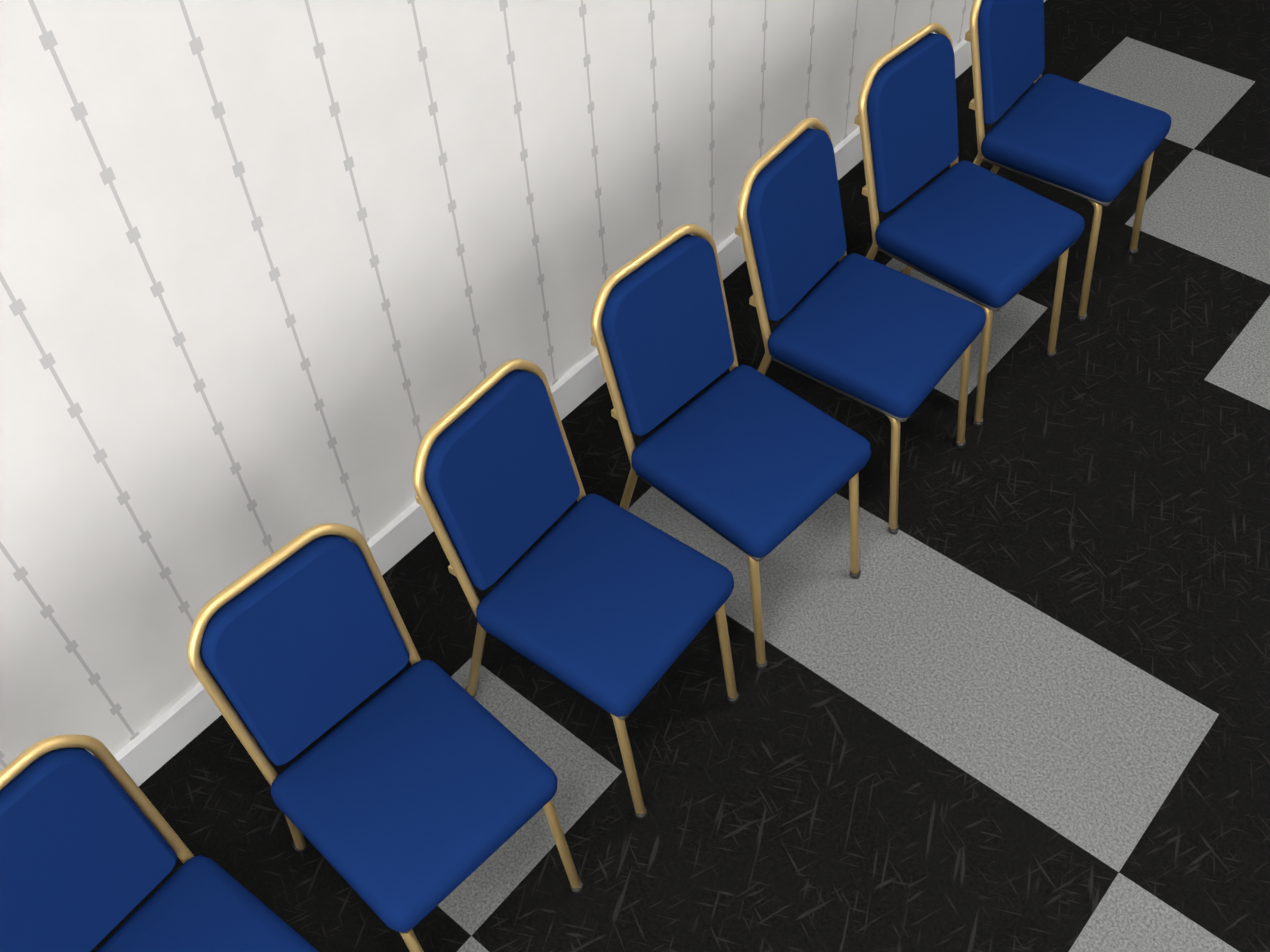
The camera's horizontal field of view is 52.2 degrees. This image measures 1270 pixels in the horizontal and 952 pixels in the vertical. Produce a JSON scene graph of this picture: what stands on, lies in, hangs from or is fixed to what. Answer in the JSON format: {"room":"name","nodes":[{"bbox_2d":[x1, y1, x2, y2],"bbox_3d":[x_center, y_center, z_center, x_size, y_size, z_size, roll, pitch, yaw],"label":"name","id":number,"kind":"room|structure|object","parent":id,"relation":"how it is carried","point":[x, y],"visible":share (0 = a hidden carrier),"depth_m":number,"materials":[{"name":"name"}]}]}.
{"room":"waiting room","nodes":[
{"label":"waiting room","id":0,"kind":"room"},
{"bbox_2d":[0,0,973,770],"bbox_3d":[-1.359,-0.242,1.927,0.150,3.020,13.000,32,59,26],"label":"wall","id":1,"kind":"structure","parent":0,"point":[276,274],"depth_m":2.75,"materials":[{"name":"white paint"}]},
{"bbox_2d":[114,0,1045,786],"bbox_3d":[-1.242,0.741,2.984,0.020,0.130,12.750,32,59,26],"label":"baseboard","id":2,"kind":"structure","parent":1,"relation":"attached to","point":[166,736],"depth_m":3.41,"materials":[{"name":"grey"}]},
{"bbox_2d":[90,0,1269,951],"bbox_3d":[1.737,2.644,1.367,7.990,0.120,13.000,32,59,26],"label":"floor","id":3,"kind":"structure","parent":0,"point":[1008,690],"depth_m":3.17,"materials":[{"name":"carpet"}]},
{"bbox_2d":[0,734,318,951],"bbox_3d":[-0.824,0.916,2.299,0.558,0.919,0.415,29,57,25],"label":"chair","id":4,"kind":"object","parent":3,"relation":"on","point":[93,847],"visible":1,"depth_m":2.24,"materials":[{"name":"blue fabric"}]},
{"bbox_2d":[187,523,582,951],"bbox_3d":[-0.468,0.584,2.555,0.558,0.919,0.415,36,60,28],"label":"chair","id":5,"kind":"object","parent":3,"relation":"on","point":[407,801],"visible":1,"depth_m":2.45,"materials":[{"name":"blue fabric"}]},
{"bbox_2d":[413,359,738,818],"bbox_3d":[-0.106,0.247,2.816,0.558,0.919,0.415,29,57,25],"label":"chair","id":6,"kind":"object","parent":3,"relation":"on","point":[612,608],"visible":0.98,"depth_m":2.71,"materials":[{"name":"blue fabric"}]},
{"bbox_2d":[591,224,870,669],"bbox_3d":[0.231,-0.068,3.059,0.558,0.919,0.415,36,60,28],"label":"chair","id":7,"kind":"object","parent":3,"relation":"on","point":[755,466],"visible":0.98,"depth_m":2.96,"materials":[{"name":"blue fabric"}]},
{"bbox_2d":[735,117,985,534],"bbox_3d":[0.567,-0.381,3.301,0.558,0.919,0.415,29,57,25],"label":"chair","id":8,"kind":"object","parent":3,"relation":"on","point":[892,345],"visible":0.98,"depth_m":3.19,"materials":[{"name":"blue fabric"}]},
{"bbox_2d":[854,23,1084,426],"bbox_3d":[0.891,-0.683,3.534,0.558,0.919,0.415,36,60,28],"label":"chair","id":9,"kind":"object","parent":3,"relation":"on","point":[989,242],"visible":0.98,"depth_m":3.43,"materials":[{"name":"blue fabric"}]},
{"bbox_2d":[964,0,1170,321],"bbox_3d":[1.234,-1.002,3.781,0.558,0.919,0.415,29,57,25],"label":"chair","id":10,"kind":"object","parent":3,"relation":"on","point":[1095,147],"visible":0.94,"depth_m":3.68,"materials":[{"name":"blue fabric"}]}
]}

